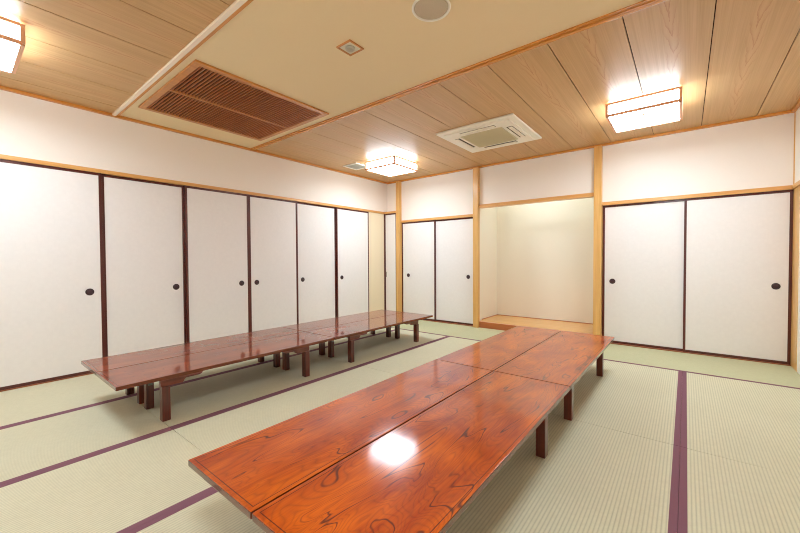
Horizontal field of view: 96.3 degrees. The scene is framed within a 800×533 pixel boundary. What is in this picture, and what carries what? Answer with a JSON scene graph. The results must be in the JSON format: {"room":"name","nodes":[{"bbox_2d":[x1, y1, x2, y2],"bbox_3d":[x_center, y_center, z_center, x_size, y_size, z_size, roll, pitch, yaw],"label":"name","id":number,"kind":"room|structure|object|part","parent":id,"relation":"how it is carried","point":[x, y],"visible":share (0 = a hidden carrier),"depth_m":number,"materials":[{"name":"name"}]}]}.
{"room":"japanese tatami room","nodes":[
{"label":"japanese tatami room","id":0,"kind":"room"},
{"bbox_2d":[0,90,386,341],"bbox_3d":[-2.237,-0.346,4.644,0.160,2.750,6.600,1,2,39],"label":"wall","id":1,"kind":"structure","parent":0,"point":[30,127],"depth_m":4.06,"materials":[{"name":"paint"}]},
{"bbox_2d":[0,373,92,391],"bbox_3d":[-2.057,1.020,4.847,0.131,0.010,4.630,1,2,39],"label":"trim","id":2,"kind":"structure","parent":1,"relation":"attached to","point":[88,373],"depth_m":3.27,"materials":[{"name":"brown wood"}]},
{"bbox_2d":[0,159,104,390],"bbox_3d":[-3.222,0.066,3.293,0.024,1.974,0.782,1,2,39],"label":"door","id":3,"kind":"structure","parent":1,"relation":"in","point":[52,317],"depth_m":3.28,"materials":[{"name":"paper"}]},
{"bbox_2d":[101,174,186,356],"bbox_3d":[-2.760,0.051,3.911,0.024,1.974,0.758,1,2,39],"label":"door","id":4,"kind":"structure","parent":1,"relation":"in","point":[143,220],"depth_m":3.87,"materials":[{"name":"paper"}]},
{"bbox_2d":[0,154,384,213],"bbox_3d":[-1.926,-0.982,4.978,0.137,0.037,5.075,1,2,39],"label":"trim","id":5,"kind":"structure","parent":1,"relation":"attached to","point":[6,157],"depth_m":3.94,"materials":[{"name":"brown wood"}]},
{"bbox_2d":[0,85,386,183],"bbox_3d":[-2.241,-1.551,4.466,0.034,0.026,6.366,1,2,39],"label":"trim","id":6,"kind":"structure","parent":1,"relation":"attached to","point":[4,88],"depth_m":3.93,"materials":[{"name":"brown wood"}]},
{"bbox_2d":[184,185,249,342],"bbox_3d":[-2.263,0.036,4.496,0.024,1.974,0.775,1,2,39],"label":"door","id":7,"kind":"structure","parent":1,"relation":"in","point":[216,221],"depth_m":4.46,"materials":[{"name":"paper"}]},
{"bbox_2d":[248,195,297,331],"bbox_3d":[-1.783,0.021,5.097,0.024,1.974,0.762,1,2,39],"label":"door","id":8,"kind":"structure","parent":1,"relation":"in","point":[273,256],"depth_m":5.07,"materials":[{"name":"paper"}]},
{"bbox_2d":[297,202,335,323],"bbox_3d":[-1.323,0.006,5.713,0.024,1.974,0.773,1,2,39],"label":"door","id":9,"kind":"structure","parent":1,"relation":"in","point":[316,227],"depth_m":5.69,"materials":[{"name":"paper"}]},
{"bbox_2d":[336,207,368,316],"bbox_3d":[-0.820,-0.009,6.305,0.024,1.974,0.777,1,2,39],"label":"door","id":10,"kind":"structure","parent":1,"relation":"in","point":[352,226],"depth_m":6.27,"materials":[{"name":"paper"}]},
{"bbox_2d":[384,214,385,309],"bbox_3d":[-0.301,-0.020,6.950,0.038,1.983,0.022,1,2,39],"label":"trim","id":11,"kind":"structure","parent":1,"relation":"attached to","point":[384,214],"depth_m":6.93,"materials":[{"name":"brown wood"}]},
{"bbox_2d":[385,213,395,310],"bbox_3d":[-0.172,-0.024,6.860,0.274,1.974,0.021,1,2,39],"label":"door","id":12,"kind":"structure","parent":1,"relation":"in","point":[390,219],"depth_m":6.86,"materials":[{"name":"paper"}]},
{"bbox_2d":[0,320,799,532],"bbox_3d":[0.138,1.127,3.170,6.018,0.162,7.600,1,2,39],"label":"floor","id":13,"kind":"structure","parent":0,"point":[663,441],"depth_m":2.16,"materials":[{"name":"green plant"}]},
{"bbox_2d":[81,327,302,403],"bbox_3d":[-1.769,0.888,3.358,0.461,0.328,1.766,1,2,39],"label":"table","id":14,"kind":"object","parent":13,"relation":"on","point":[95,365],"visible":0.56,"depth_m":3.11,"materials":[{"name":"wood"}]},
{"bbox_3d":[-2.256,0.943,2.992,0.052,0.240,0.052,1,2,39],"label":"leg","id":15,"kind":"part","parent":14,"relation":"part of","materials":[{"name":"red paint"}]},
{"bbox_3d":[-2.018,0.945,2.802,0.052,0.240,0.052,1,2,39],"label":"leg","id":16,"kind":"part","parent":14,"relation":"part of","materials":[{"name":"red paint"}]},
{"bbox_3d":[-1.281,0.922,3.727,0.052,0.240,0.052,1,2,39],"label":"leg","id":17,"kind":"part","parent":14,"relation":"part of","materials":[{"name":"red paint"}]},
{"bbox_2d":[96,332,333,421],"bbox_3d":[-1.395,0.892,3.061,0.482,0.328,1.766,1,2,39],"label":"table","id":18,"kind":"object","parent":13,"relation":"on","point":[174,370],"visible":1,"depth_m":2.74,"materials":[{"name":"wood"}]},
{"bbox_3d":[-1.891,0.947,2.701,0.052,0.240,0.052,1,2,39],"label":"leg","id":19,"kind":"part","parent":18,"relation":"part of","materials":[{"name":"red paint"}]},
{"bbox_3d":[-1.636,0.950,2.498,0.052,0.240,0.052,1,2,39],"label":"leg","id":20,"kind":"part","parent":18,"relation":"part of","materials":[{"name":"red paint"}]},
{"bbox_3d":[-1.154,0.924,3.626,0.052,0.240,0.052,1,2,39],"label":"leg","id":21,"kind":"part","parent":18,"relation":"part of","materials":[{"name":"red paint"}]},
{"bbox_3d":[-0.899,0.926,3.422,0.052,0.240,0.052,1,2,39],"label":"leg","id":22,"kind":"part","parent":18,"relation":"part of","materials":[{"name":"red paint"}]},
{"bbox_2d":[188,359,491,518],"bbox_3d":[-0.092,0.908,1.963,0.473,0.328,1.784,1,2,39],"label":"table","id":23,"kind":"object","parent":13,"relation":"on","point":[252,471],"visible":0.74,"depth_m":1.58,"materials":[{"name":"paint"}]},
{"bbox_2d":[283,310,403,354],"bbox_3d":[-0.658,0.853,4.751,0.461,0.328,1.783,1,2,39],"label":"table","id":24,"kind":"object","parent":13,"relation":"on","point":[314,325],"visible":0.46,"depth_m":4.59,"materials":[{"name":"wood"}]},
{"bbox_3d":[-0.912,0.911,4.188,0.052,0.240,0.052,1,2,39],"label":"leg","id":25,"kind":"part","parent":24,"relation":"part of","materials":[{"name":"red paint"}]},
{"bbox_3d":[-0.165,0.887,5.126,0.052,0.240,0.052,1,2,39],"label":"leg","id":26,"kind":"part","parent":24,"relation":"part of","materials":[{"name":"red paint"}]},
{"bbox_2d":[306,312,432,362],"bbox_3d":[-0.284,0.858,4.453,0.482,0.328,1.783,1,2,39],"label":"table","id":27,"kind":"object","parent":13,"relation":"on","point":[354,330],"visible":0.99,"depth_m":4.19,"materials":[{"name":"paint"}]},
{"bbox_3d":[-0.785,0.912,4.087,0.052,0.240,0.052,1,2,39],"label":"leg","id":28,"kind":"part","parent":27,"relation":"part of","materials":[{"name":"red paint"}]},
{"bbox_3d":[-0.530,0.915,3.884,0.052,0.240,0.052,1,2,39],"label":"leg","id":29,"kind":"part","parent":27,"relation":"part of","materials":[{"name":"red paint"}]},
{"bbox_3d":[-0.038,0.889,5.025,0.052,0.240,0.052,1,2,39],"label":"leg","id":30,"kind":"part","parent":27,"relation":"part of","materials":[{"name":"red paint"}]},
{"bbox_3d":[0.217,0.892,4.821,0.052,0.240,0.052,1,2,39],"label":"leg","id":31,"kind":"part","parent":27,"relation":"part of","materials":[{"name":"red paint"}]},
{"bbox_2d":[252,371,569,532],"bbox_3d":[0.292,0.913,1.657,0.497,0.328,1.784,1,2,39],"label":"table","id":32,"kind":"object","parent":13,"relation":"on","point":[420,476],"visible":1,"depth_m":1.35,"materials":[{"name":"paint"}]},
{"bbox_3d":[0.799,0.947,2.020,0.052,0.240,0.052,1,2,39],"label":"leg","id":33,"kind":"part","parent":32,"relation":"part of","materials":[{"name":"red paint"}]},
{"bbox_2d":[436,326,560,371],"bbox_3d":[1.012,0.874,3.347,0.473,0.328,1.743,1,2,39],"label":"table","id":34,"kind":"object","parent":13,"relation":"on","point":[491,353],"visible":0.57,"depth_m":3.13,"materials":[{"name":"paint"}]},
{"bbox_2d":[479,315,592,333],"bbox_3d":[2.185,0.938,5.617,1.753,0.097,0.836,1,2,39],"label":"platform","id":35,"kind":"object","parent":13,"relation":"on","point":[498,322],"visible":0.54,"depth_m":5.59,"materials":[{"name":"brown wood"}]},
{"bbox_2d":[494,331,613,420],"bbox_3d":[1.395,0.878,3.041,0.497,0.328,1.743,1,2,39],"label":"table","id":36,"kind":"object","parent":13,"relation":"on","point":[563,358],"visible":0.92,"depth_m":2.78,"materials":[{"name":"paint"}]},
{"bbox_3d":[1.168,0.935,2.482,0.052,0.240,0.052,1,2,39],"label":"leg","id":37,"kind":"part","parent":36,"relation":"part of","materials":[{"name":"red paint"}]},
{"bbox_3d":[1.890,0.913,3.389,0.052,0.240,0.052,1,2,39],"label":"leg","id":38,"kind":"part","parent":36,"relation":"part of","materials":[{"name":"red paint"}]},
{"bbox_2d":[0,0,799,182],"bbox_3d":[0.124,-1.648,3.112,5.818,0.200,7.600,1,2,39],"label":"ceiling","id":39,"kind":"structure","parent":0,"point":[731,60],"depth_m":2.70,"materials":[{"name":"beige wood"}]},
{"bbox_2d":[0,16,25,73],"bbox_3d":[-2.727,-1.442,2.177,0.575,0.143,0.575,1,2,39],"label":"ceiling lamp","id":40,"kind":"object","parent":39,"relation":"attached to","point":[12,33],"visible":1,"depth_m":2.22,"materials":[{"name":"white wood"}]},
{"bbox_2d":[0,20,19,70],"bbox_3d":[-2.727,-1.431,2.177,0.542,0.099,0.542,1,2,39],"label":"diffuser","id":41,"kind":"object","parent":40,"relation":"attached to","point":[9,29],"depth_m":2.24,"materials":[{"name":"white plastic"}]},
{"bbox_2d":[112,0,247,115],"bbox_3d":[-0.800,-1.509,1.956,5.349,0.020,0.032,1,2,39],"label":"trim","id":42,"kind":"structure","parent":39,"relation":"attached to","point":[237,4],"depth_m":2.50,"materials":[{"name":"brown wood"}]},
{"bbox_2d":[117,0,252,115],"bbox_3d":[-0.781,-1.514,1.979,5.349,0.012,0.024,1,2,39],"label":"trim","id":43,"kind":"structure","parent":39,"relation":"attached to","point":[248,2],"depth_m":2.50,"materials":[{"name":"brown wood"}]},
{"bbox_2d":[138,59,328,140],"bbox_3d":[-1.616,-1.539,3.537,1.286,0.018,1.265,1,2,39],"label":"ceiling vent","id":44,"kind":"object","parent":39,"relation":"in","point":[204,94],"visible":1,"depth_m":3.40,"materials":[{"name":"brown wood"}]},
{"bbox_3d":[-1.860,-1.541,3.732,0.562,0.011,1.148,1,2,39],"label":"slat panel","id":45,"kind":"part","parent":44,"relation":"part of","materials":[{"name":"brown wood"}]},
{"bbox_3d":[-1.385,-1.536,3.353,0.596,0.011,1.148,1,2,39],"label":"slat panel","id":46,"kind":"part","parent":44,"relation":"part of","materials":[{"name":"brown wood"}]},
{"bbox_2d":[336,39,363,55],"bbox_3d":[-0.349,-1.525,2.508,0.136,0.016,0.136,1,2,39],"label":"recessed light","id":47,"kind":"object","parent":39,"relation":"in","point":[349,47],"visible":1,"depth_m":2.50,"materials":[{"name":"brown wood"}]},
{"bbox_3d":[-0.349,-1.531,2.508,0.112,0.004,0.112,1,2,39],"label":"plate","id":48,"kind":"part","parent":47,"relation":"part of","materials":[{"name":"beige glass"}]},
{"bbox_2d":[343,163,364,169],"bbox_3d":[-0.697,-1.591,5.700,0.300,0.014,0.300,1,2,39],"label":"ceiling vent","id":49,"kind":"object","parent":39,"relation":"in","point":[356,166],"visible":0.84,"depth_m":5.69,"materials":[{"name":"white plastic"}]},
{"bbox_3d":[-0.334,-1.574,2.539,5.658,0.080,1.470,1,2,39],"label":"papered panel","id":50,"kind":"part","parent":39,"relation":"part of","materials":[{"name":"beige paper"}]},
{"bbox_2d":[365,155,417,176],"bbox_3d":[-0.127,-1.524,5.445,0.575,0.143,0.575,1,2,39],"label":"ceiling lamp","id":51,"kind":"object","parent":39,"relation":"attached to","point":[393,165],"visible":1,"depth_m":5.33,"materials":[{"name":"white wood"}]},
{"bbox_2d":[412,0,450,21],"bbox_3d":[0.184,-1.522,2.117,0.230,0.010,0.230,1,2,39],"label":"ceiling speaker","id":52,"kind":"object","parent":39,"relation":"attached to","point":[423,10],"visible":1,"depth_m":2.12,"materials":[{"name":"white plastic"}]},
{"bbox_2d":[251,0,665,149],"bbox_3d":[0.132,-1.538,3.124,5.349,0.020,0.031,1,2,39],"label":"trim","id":53,"kind":"structure","parent":39,"relation":"attached to","point":[654,2],"depth_m":2.65,"materials":[{"name":"brown wood"}]},
{"bbox_2d":[436,113,541,152],"bbox_3d":[1.076,-1.556,4.303,0.936,0.043,0.936,1,2,39],"label":"air conditioner","id":54,"kind":"object","parent":39,"relation":"attached to","point":[506,130],"visible":1,"depth_m":4.18,"materials":[{"name":"white plastic"}]},
{"bbox_2d":[461,127,517,147],"bbox_3d":[1.076,-1.541,4.304,0.510,0.014,0.510,1,2,39],"label":"grille","id":55,"kind":"object","parent":54,"relation":"attached to","point":[497,135],"depth_m":4.26,"materials":[{"name":"beige plastic"}]},
{"bbox_2d":[605,86,682,132],"bbox_3d":[2.359,-1.495,3.457,0.575,0.143,0.575,1,2,39],"label":"ceiling lamp","id":56,"kind":"object","parent":39,"relation":"attached to","point":[661,107],"visible":1,"depth_m":3.34,"materials":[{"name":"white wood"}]},
{"bbox_2d":[387,113,793,322],"bbox_3d":[2.157,-0.390,5.680,5.658,2.750,0.900,1,2,39],"label":"wall","id":57,"kind":"structure","parent":0,"point":[758,153],"depth_m":5.54,"materials":[{"name":"paint"}]},
{"bbox_2d":[396,181,401,311],"bbox_3d":[0.002,-0.312,6.806,0.058,2.570,0.170,1,2,39],"label":"pillar","id":58,"kind":"structure","parent":57,"relation":"attached to","point":[398,183],"depth_m":6.75,"materials":[{"name":"beige wood"}]},
{"bbox_2d":[402,220,435,320],"bbox_3d":[0.337,0.071,6.580,0.750,1.790,0.024,1,2,39],"label":"door","id":59,"kind":"structure","parent":57,"relation":"in","point":[418,238],"depth_m":6.55,"materials":[{"name":"paper"}]},
{"bbox_2d":[401,214,472,222],"bbox_3d":[0.641,-0.842,6.336,1.518,0.042,0.097,1,2,39],"label":"trim","id":60,"kind":"structure","parent":57,"relation":"attached to","point":[467,215],"depth_m":6.25,"materials":[{"name":"brown wood"}]},
{"bbox_2d":[425,320,472,325],"bbox_3d":[0.654,0.974,6.377,1.518,0.010,0.087,1,2,39],"label":"trim","id":61,"kind":"structure","parent":57,"relation":"attached to","point":[425,320],"depth_m":6.15,"materials":[{"name":"brown wood"}]},
{"bbox_2d":[436,217,472,324],"bbox_3d":[0.935,0.077,6.135,0.789,1.790,0.024,1,2,39],"label":"door","id":62,"kind":"structure","parent":57,"relation":"in","point":[454,237],"depth_m":6.12,"materials":[{"name":"paper"}]},
{"bbox_2d":[473,167,479,327],"bbox_3d":[1.235,-0.298,5.800,0.087,2.570,0.070,1,2,39],"label":"trim","id":63,"kind":"structure","parent":57,"relation":"attached to","point":[476,171],"depth_m":5.77,"materials":[{"name":"beige wood"}]},
{"bbox_2d":[479,192,593,207],"bbox_3d":[1.948,-0.961,5.285,1.656,0.051,0.104,1,2,39],"label":"trim","id":64,"kind":"structure","parent":57,"relation":"attached to","point":[584,195],"depth_m":5.17,"materials":[{"name":"brown wood"}]},
{"bbox_2d":[483,314,592,323],"bbox_3d":[2.232,0.883,5.675,1.754,0.008,0.686,1,2,39],"label":"baseboard","id":65,"kind":"structure","parent":57,"relation":"attached to","point":[496,314],"depth_m":6.01,"materials":[{"name":"brown wood"}]},
{"bbox_2d":[387,110,794,183],"bbox_3d":[1.859,-1.589,5.290,5.418,0.026,0.034,1,2,39],"label":"trim","id":66,"kind":"structure","parent":57,"relation":"attached to","point":[788,111],"depth_m":4.50,"materials":[{"name":"brown wood"}]},
{"bbox_2d":[593,145,602,334],"bbox_3d":[2.622,-0.283,4.740,0.090,2.570,0.142,1,2,39],"label":"trim","id":67,"kind":"structure","parent":57,"relation":"attached to","point":[598,150],"depth_m":4.68,"materials":[{"name":"beige wood"}]},
{"bbox_2d":[602,199,683,350],"bbox_3d":[3.019,0.101,4.472,0.866,1.790,0.024,1,2,39],"label":"door","id":68,"kind":"structure","parent":57,"relation":"in","point":[643,243],"depth_m":4.45,"materials":[{"name":"paper"}]},
{"bbox_2d":[602,185,792,205],"bbox_3d":[3.338,-0.811,4.185,1.712,0.042,0.097,1,2,39],"label":"trim","id":69,"kind":"structure","parent":57,"relation":"attached to","point":[788,187],"depth_m":4.06,"materials":[{"name":"brown wood"}]},
{"bbox_2d":[611,343,790,365],"bbox_3d":[3.350,1.004,4.228,1.709,0.010,0.087,1,2,39],"label":"trim","id":70,"kind":"structure","parent":57,"relation":"attached to","point":[611,343],"depth_m":4.15,"materials":[{"name":"brown wood"}]},
{"bbox_2d":[683,189,793,364],"bbox_3d":[3.661,0.109,3.930,0.867,1.790,0.024,1,2,39],"label":"door","id":71,"kind":"structure","parent":57,"relation":"in","point":[737,279],"depth_m":3.90,"materials":[{"name":"paper"}]},
{"bbox_2d":[793,112,795,183],"bbox_3d":[3.998,-1.188,3.623,0.028,0.728,0.030,1,2,39],"label":"trim","id":72,"kind":"structure","parent":57,"relation":"attached to","point":[795,112],"depth_m":3.62,"materials":[{"name":"brown wood"}]},
{"bbox_2d":[794,107,799,374],"bbox_3d":[2.046,-0.294,1.101,0.120,2.750,6.400,1,2,39],"label":"wall","id":73,"kind":"structure","parent":0,"point":[797,127],"depth_m":3.47,"materials":[{"name":"paint"}]},
{"bbox_2d":[790,186,799,371],"bbox_3d":[3.950,0.119,3.578,0.023,1.800,0.310,1,2,39],"label":"trim","id":74,"kind":"structure","parent":73,"relation":"attached to","point":[796,194],"depth_m":3.55,"materials":[{"name":"beige wood"}]},
{"bbox_2d":[791,99,799,111],"bbox_3d":[1.969,-1.503,1.110,0.034,0.026,6.366,1,2,39],"label":"trim","id":75,"kind":"structure","parent":73,"relation":"attached to","point":[797,105],"depth_m":3.49,"materials":[{"name":"brown wood"}]},
{"bbox_2d":[792,180,799,188],"bbox_3d":[1.994,-0.741,1.123,0.037,0.042,6.367,1,2,39],"label":"trim","id":76,"kind":"structure","parent":73,"relation":"attached to","point":[796,184],"depth_m":3.49,"materials":[{"name":"brown wood"}]}
]}

